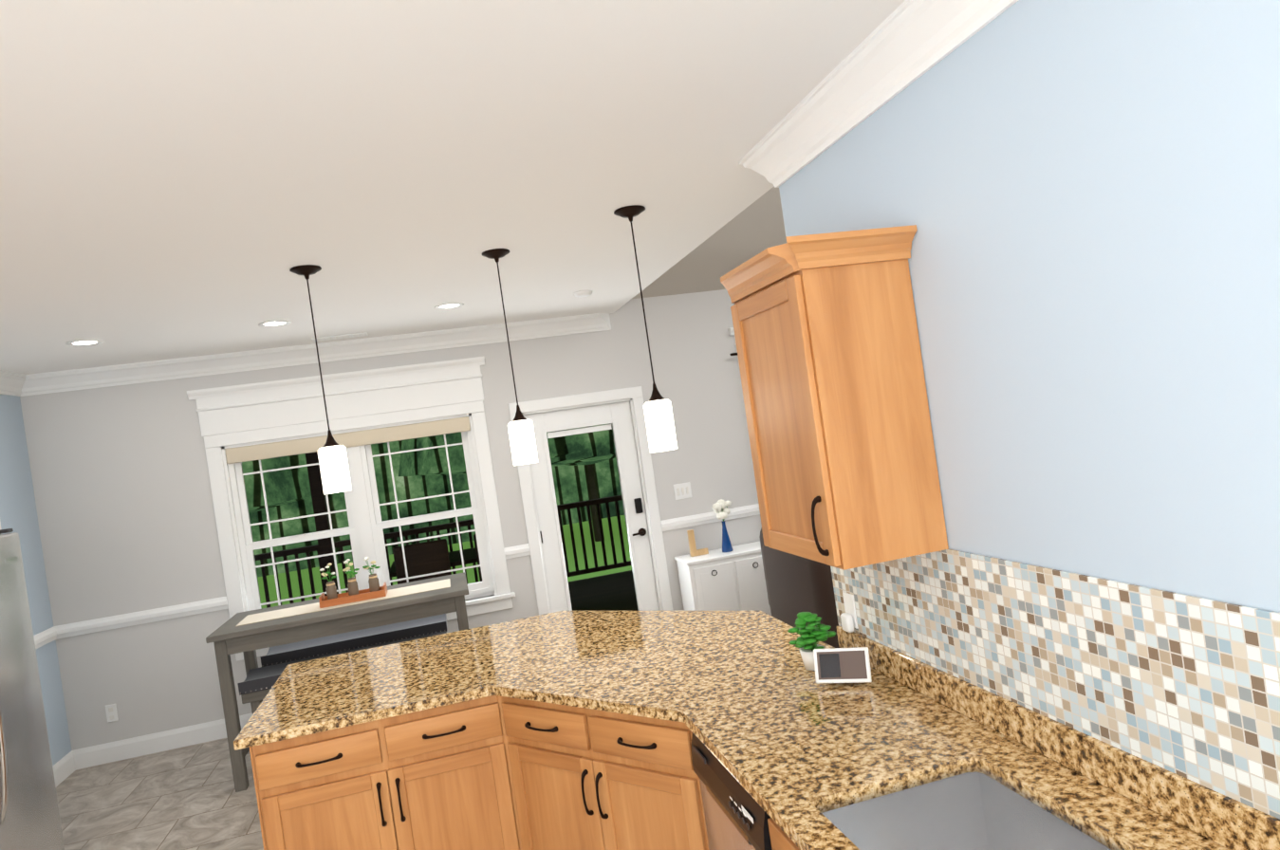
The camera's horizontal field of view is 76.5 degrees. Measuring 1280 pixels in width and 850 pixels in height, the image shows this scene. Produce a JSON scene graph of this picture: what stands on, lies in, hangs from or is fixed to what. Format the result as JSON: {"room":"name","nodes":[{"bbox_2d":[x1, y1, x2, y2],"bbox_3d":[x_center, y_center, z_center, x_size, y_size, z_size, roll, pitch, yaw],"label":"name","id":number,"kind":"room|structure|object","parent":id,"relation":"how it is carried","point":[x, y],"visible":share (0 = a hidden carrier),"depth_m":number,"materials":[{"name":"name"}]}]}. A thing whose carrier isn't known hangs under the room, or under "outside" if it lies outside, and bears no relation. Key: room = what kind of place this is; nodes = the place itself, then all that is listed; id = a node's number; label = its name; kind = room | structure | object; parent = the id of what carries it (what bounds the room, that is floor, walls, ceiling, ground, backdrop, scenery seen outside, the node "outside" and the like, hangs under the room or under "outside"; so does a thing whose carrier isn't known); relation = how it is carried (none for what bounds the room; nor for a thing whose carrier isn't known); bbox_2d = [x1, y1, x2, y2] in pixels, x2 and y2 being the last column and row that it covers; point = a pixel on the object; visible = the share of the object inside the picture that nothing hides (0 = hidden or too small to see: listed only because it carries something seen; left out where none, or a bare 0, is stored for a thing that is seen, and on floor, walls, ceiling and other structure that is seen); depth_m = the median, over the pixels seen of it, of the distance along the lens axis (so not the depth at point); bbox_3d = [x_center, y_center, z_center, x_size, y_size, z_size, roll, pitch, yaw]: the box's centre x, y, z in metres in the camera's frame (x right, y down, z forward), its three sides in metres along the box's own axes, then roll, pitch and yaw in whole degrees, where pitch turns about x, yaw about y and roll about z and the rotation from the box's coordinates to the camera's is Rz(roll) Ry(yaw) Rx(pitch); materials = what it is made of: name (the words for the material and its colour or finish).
{"room":"kitchen","nodes":[
{"label":"kitchen","id":0,"kind":"room"},
{"bbox_2d":[0,393,71,765],"bbox_3d":[-3.509,0.969,1.720,0.600,2.790,8.090,-8,0,-14],"label":"wall","id":1,"kind":"structure","parent":0,"point":[18,512],"depth_m":5.55,"materials":[{"name":"blue"}]},
{"bbox_2d":[0,370,30,396],"bbox_3d":[-3.376,-0.391,1.872,0.102,0.135,7.940,-8,0,-14],"label":"crown molding","id":2,"kind":"structure","parent":1,"relation":"attached to","point":[11,383],"depth_m":5.56,"materials":[{"name":"white wood"}]},
{"bbox_2d":[52,749,78,787],"bbox_3d":[-3.923,2.352,5.455,0.016,0.136,0.500,-8,0,-14],"label":"baseboard","id":3,"kind":"structure","parent":1,"relation":"attached to","point":[66,766],"depth_m":5.57,"materials":[{"name":"white wood"}]},
{"bbox_2d":[55,738,263,849],"bbox_3d":[-0.904,2.034,2.384,4.830,0.060,8.300,-8,0,-14],"label":"floor","id":4,"kind":"structure","parent":0,"point":[187,798],"depth_m":4.87,"materials":[{"name":"grey tile"}]},
{"bbox_2d":[0,528,64,849],"bbox_3d":[-3.031,1.400,3.277,0.886,1.787,0.920,-8,0,-14],"label":"fridge","id":5,"kind":"object","parent":4,"relation":"on","point":[29,817],"visible":1,"depth_m":3.63,"materials":[{"name":"grey metal"}]},
{"bbox_2d":[205,572,468,792],"bbox_3d":[-1.869,1.646,5.398,1.550,0.955,0.750,-8,0,-14],"label":"dining table","id":6,"kind":"object","parent":4,"relation":"on","point":[229,638],"visible":0.75,"depth_m":5.05,"materials":[{"name":"grey wood"}]},
{"bbox_2d":[236,578,450,626],"bbox_3d":[-1.931,1.170,5.393,1.320,0.003,0.340,-8,0,-14],"label":"table runner","id":7,"kind":"object","parent":6,"relation":"on","point":[315,607],"visible":0.64,"depth_m":5.34,"materials":[{"name":"beige fabric"}]},
{"bbox_2d":[318,556,387,608],"bbox_3d":[-1.917,1.025,5.400,0.410,0.279,0.180,-8,0,-14],"label":"centerpiece tray","id":8,"kind":"object","parent":7,"relation":"on","point":[354,594],"visible":1,"depth_m":5.37,"materials":[{"name":"brown wood"}]},
{"bbox_2d":[237,630,446,712],"bbox_3d":[-1.850,1.808,5.269,1.256,0.630,0.330,-8,0,-14],"label":"bench","id":9,"kind":"object","parent":4,"relation":"on","point":[255,686],"visible":0.15,"depth_m":5.13,"materials":[{"name":"grey wood"}]},
{"bbox_2d":[259,613,447,667],"bbox_3d":[-2.005,1.827,5.900,1.256,0.630,0.330,-8,0,-14],"label":"bench","id":10,"kind":"object","parent":4,"relation":"on","point":[344,641],"visible":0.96,"depth_m":5.83,"materials":[{"name":"grey wood"}]},
{"bbox_2d":[233,611,1227,849],"bbox_3d":[-0.242,1.003,2.490,2.217,0.036,3.770,-8,0,-14],"label":"countertop","id":11,"kind":"structure","parent":4,"relation":"on","point":[562,730],"depth_m":3.01,"materials":[{"name":"beige stone"}]},
{"bbox_2d":[787,612,836,670],"bbox_3d":[0.619,0.759,2.881,0.174,0.199,0.158,-8,0,-14],"label":"potted plant","id":12,"kind":"object","parent":11,"relation":"on","point":[812,635],"visible":0.98,"depth_m":2.85,"materials":[{"name":"green plant"}]},
{"bbox_2d":[813,647,871,684],"bbox_3d":[0.672,0.795,2.690,0.180,0.116,0.086,-8,0,20],"label":"smart display","id":13,"kind":"object","parent":11,"relation":"on","point":[842,665],"visible":1,"depth_m":2.66,"materials":[{"name":"white plastic"}]},
{"bbox_2d":[691,732,772,849],"bbox_3d":[0.578,1.351,2.421,0.616,0.875,0.606,-8,0,-14],"label":"dishwasher","id":14,"kind":"object","parent":4,"relation":"on","point":[736,816],"visible":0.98,"depth_m":2.36,"materials":[{"name":"silver plastic"}]},
{"bbox_2d":[19,289,761,750],"bbox_3d":[-0.064,-1.670,6.891,9.530,7.000,0.150,-8,0,-14],"label":"wall","id":15,"kind":"structure","parent":0,"point":[122,498],"depth_m":5.94,"materials":[{"name":"white paint"}]},
{"bbox_2d":[105,704,118,723],"bbox_3d":[-3.765,2.054,5.786,0.070,0.120,0.008,-8,0,-14],"label":"outlet","id":16,"kind":"object","parent":15,"relation":"attached to","point":[111,713],"visible":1,"depth_m":5.78,"materials":[{"name":"white plastic"}]},
{"bbox_2d":[74,713,252,769],"bbox_3d":[-2.378,2.129,6.121,3.366,0.136,0.016,-8,0,-14],"label":"baseboard","id":17,"kind":"structure","parent":15,"relation":"attached to","point":[167,740],"depth_m":5.83,"materials":[{"name":"white wood"}]},
{"bbox_2d":[30,313,611,395],"bbox_3d":[-2.240,-0.572,6.193,4.170,0.135,0.102,-8,0,-14],"label":"crown molding","id":18,"kind":"structure","parent":15,"relation":"attached to","point":[65,380],"depth_m":6.12,"materials":[{"name":"white wood"}]},
{"bbox_2d":[186,356,515,661],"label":"window","id":19,"kind":"structure","parent":15,"relation":"in","point":[347,518],"depth_m":6.34,"materials":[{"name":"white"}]},
{"bbox_2d":[224,416,470,463],"bbox_3d":[-2.214,0.111,6.252,1.789,0.114,0.036,-8,0,-14],"label":"window blind","id":20,"kind":"object","parent":19,"relation":"attached to","point":[266,451],"visible":0.98,"depth_m":6.24,"materials":[{"name":"beige fabric"}]},
{"bbox_2d":[33,503,760,649],"bbox_3d":[0.373,0.819,6.571,9.230,0.090,0.530,-8,0,-14],"label":"trim","id":21,"kind":"structure","parent":15,"relation":"attached to","point":[46,637],"depth_m":5.89,"materials":[{"name":"white wood"}]},
{"bbox_2d":[254,451,637,611],"bbox_3d":[-1.049,0.786,8.557,17.000,2.720,3.700,-8,0,-14],"label":"porch","id":22,"kind":"object","parent":15,"relation":"attached to","point":[440,546],"depth_m":9.53,"materials":[{"name":"brown wood"}]},
{"bbox_2d":[508,386,673,614],"bbox_3d":[-0.388,0.822,6.723,1.107,2.158,0.172,-8,0,-14],"label":"door frame","id":23,"kind":"structure","parent":15,"relation":"attached to","point":[530,513],"depth_m":6.71,"materials":[{"name":"white wood"}]},
{"bbox_2d":[523,401,659,612],"bbox_3d":[-0.374,0.869,6.684,0.895,2.038,0.112,-8,0,-14],"label":"back door","id":24,"kind":"structure","parent":15,"relation":"in","point":[617,416],"depth_m":6.72,"materials":[{"name":"white wood"}]},
{"bbox_2d":[673,482,692,500],"bbox_3d":[0.361,0.557,6.843,0.150,0.130,0.010,-8,0,-14],"label":"switch plate","id":25,"kind":"object","parent":15,"relation":"attached to","point":[682,491],"visible":1,"depth_m":6.84,"materials":[{"name":"white plastic"}]},
{"bbox_2d":[727,327,739,367],"bbox_3d":[1.924,0.018,7.296,2.154,2.012,0.210,-8,0,-14],"label":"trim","id":26,"kind":"structure","parent":15,"relation":"attached to","point":[731,331],"depth_m":6.96,"materials":[{"name":"white"}]},
{"bbox_2d":[0,0,905,374],"bbox_3d":[-1.444,-0.863,2.360,4.480,0.250,7.940,-8,0,-14],"label":"ceiling","id":27,"kind":"structure","parent":0,"point":[182,178],"depth_m":2.51,"materials":[{"name":"white paint"}]},
{"bbox_2d":[65,339,103,346],"bbox_3d":[-3.267,-0.484,4.779,0.188,0.007,0.188,-8,0,-14],"label":"recessed light","id":28,"kind":"object","parent":27,"relation":"in","point":[81,343],"visible":0.98,"depth_m":4.77,"materials":[{"name":"white"}]},
{"bbox_2d":[258,320,291,326],"bbox_3d":[-2.261,-0.628,5.030,0.188,0.007,0.188,-8,0,-14],"label":"recessed light","id":29,"kind":"object","parent":27,"relation":"in","point":[274,324],"visible":0.94,"depth_m":5.02,"materials":[{"name":"white"}]},
{"bbox_2d":[289,264,352,494],"bbox_3d":[-1.478,-0.208,3.774,0.140,1.050,0.140,-8,0,-14],"label":"pendant light","id":30,"kind":"object","parent":27,"relation":"hanging from","point":[334,466],"visible":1,"depth_m":3.73,"materials":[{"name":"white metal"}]},
{"bbox_2d":[311,332,368,341],"bbox_3d":[-2.185,-0.640,5.911,0.380,0.014,0.120,-8,0,-14],"label":"ceiling vent","id":31,"kind":"object","parent":27,"relation":"in","point":[345,336],"visible":1,"depth_m":5.88,"materials":[{"name":"white plastic"}]},
{"bbox_2d":[434,302,463,309],"bbox_3d":[-1.241,-0.774,5.285,0.188,0.007,0.188,-8,0,-14],"label":"recessed light","id":32,"kind":"object","parent":27,"relation":"in","point":[449,306],"visible":0.98,"depth_m":5.28,"materials":[{"name":"white"}]},
{"bbox_2d":[481,248,537,465],"bbox_3d":[-0.634,-0.329,3.985,0.140,1.050,0.140,-8,0,-14],"label":"pendant light","id":33,"kind":"object","parent":27,"relation":"hanging from","point":[522,439],"visible":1,"depth_m":3.94,"materials":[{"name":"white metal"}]},
{"bbox_2d":[573,290,592,297],"bbox_3d":[-0.385,-0.886,5.498,0.128,0.030,0.128,-8,0,-14],"label":"smoke detector","id":34,"kind":"object","parent":27,"relation":"attached to","point":[583,293],"visible":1,"depth_m":5.46,"materials":[{"name":"white plastic"}]},
{"bbox_2d":[613,204,677,452],"bbox_3d":[0.029,-0.414,3.553,0.140,1.064,0.140,-8,0,-14],"label":"pendant light","id":35,"kind":"object","parent":27,"relation":"hanging from","point":[659,421],"visible":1,"depth_m":3.51,"materials":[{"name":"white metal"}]},
{"bbox_2d":[631,185,786,298],"bbox_3d":[2.828,-3.156,3.479,4.900,3.376,7.940,-8,0,-14],"label":"ceiling","id":36,"kind":"structure","parent":0,"point":[753,229],"depth_m":6.43,"materials":[{"name":"grey paint"}]},
{"bbox_2d":[779,0,1279,612],"bbox_3d":[1.280,0.290,1.031,0.200,2.790,4.130,-8,0,-14],"label":"wall","id":37,"kind":"structure","parent":0,"point":[1083,195],"depth_m":1.66,"materials":[{"name":"blue paint"}]},
{"bbox_2d":[720,225,958,577],"bbox_3d":[0.576,-0.067,2.492,0.346,0.902,0.520,-8,0,-14],"label":"upper cabinet","id":38,"kind":"object","parent":37,"relation":"attached to","point":[825,326],"depth_m":2.25,"materials":[{"name":"brown wood"}]},
{"bbox_2d":[738,0,1018,187],"bbox_3d":[0.941,-1.003,1.040,0.112,0.135,4.232,-8,0,-14],"label":"crown molding","id":39,"kind":"structure","parent":37,"relation":"attached to","point":[905,44],"depth_m":2.25,"materials":[{"name":"white wood"}]},
{"bbox_2d":[836,623,1279,849],"bbox_3d":[0.998,0.760,1.966,0.020,0.099,2.148,-8,0,-14],"label":"backsplash","id":40,"kind":"structure","parent":37,"relation":"attached to","point":[1231,822],"depth_m":1.83,"materials":[{"name":"beige stone"}]},
{"bbox_3d":[3.723,1.371,3.539,4.800,0.060,8.300,-8,0,-14],"label":"floor carpet","id":41,"kind":"object","parent":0,"visible":0},
{"bbox_2d":[674,540,771,615],"bbox_3d":[0.754,1.393,6.707,0.780,0.705,0.365,-8,0,-14],"label":"cabinet","id":42,"kind":"object","parent":41,"relation":"on","point":[719,580],"visible":0.52,"depth_m":6.54,"materials":[{"name":"white wood"}]},
{"bbox_2d":[686,529,708,556],"bbox_3d":[0.477,0.965,6.696,0.150,0.219,0.030,-8,0,-14],"label":"decor","id":43,"kind":"object","parent":42,"relation":"on","point":[694,551],"visible":0.98,"depth_m":6.67,"materials":[{"name":"brown wood"}]},
{"bbox_2d":[711,499,733,552],"bbox_3d":[0.692,0.828,6.697,0.176,0.430,0.166,-8,0,-14],"label":"vase","id":44,"kind":"object","parent":42,"relation":"on","point":[718,506],"visible":1,"depth_m":6.67,"materials":[{"name":"blue"}]},
{"bbox_2d":[759,527,839,648],"bbox_3d":[2.095,1.057,5.854,2.230,1.000,1.050,-8,0,-14],"label":"sofa","id":45,"kind":"object","parent":41,"relation":"on","point":[795,584],"visible":0.12,"depth_m":5.40,"materials":[{"name":"brown leather"}]},
{"label":"outside","id":46,"kind":"structure","parent":0,"visible":0},
{"bbox_2d":[257,515,631,608],"bbox_3d":[-1.593,2.851,16.086,55.000,0.400,11.300,-8,0,-14],"label":"lawn","id":47,"kind":"structure","parent":46,"point":[570,562],"depth_m":17.95,"materials":[{"name":"green plant"}]},
{"bbox_2d":[241,423,616,541],"bbox_3d":[-3.907,-2.046,16.709,32.965,10.742,9.332,-8,0,-14],"label":"trees","id":48,"kind":"object","parent":47,"relation":"on","point":[581,457],"depth_m":16.14,"materials":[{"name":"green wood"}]},
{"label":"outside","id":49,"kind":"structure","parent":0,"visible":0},
{"bbox_2d":[249,440,624,577],"bbox_3d":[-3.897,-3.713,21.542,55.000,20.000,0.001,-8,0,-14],"label":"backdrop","id":50,"kind":"structure","parent":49,"point":[262,532],"depth_m":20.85,"materials":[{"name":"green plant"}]}
]}

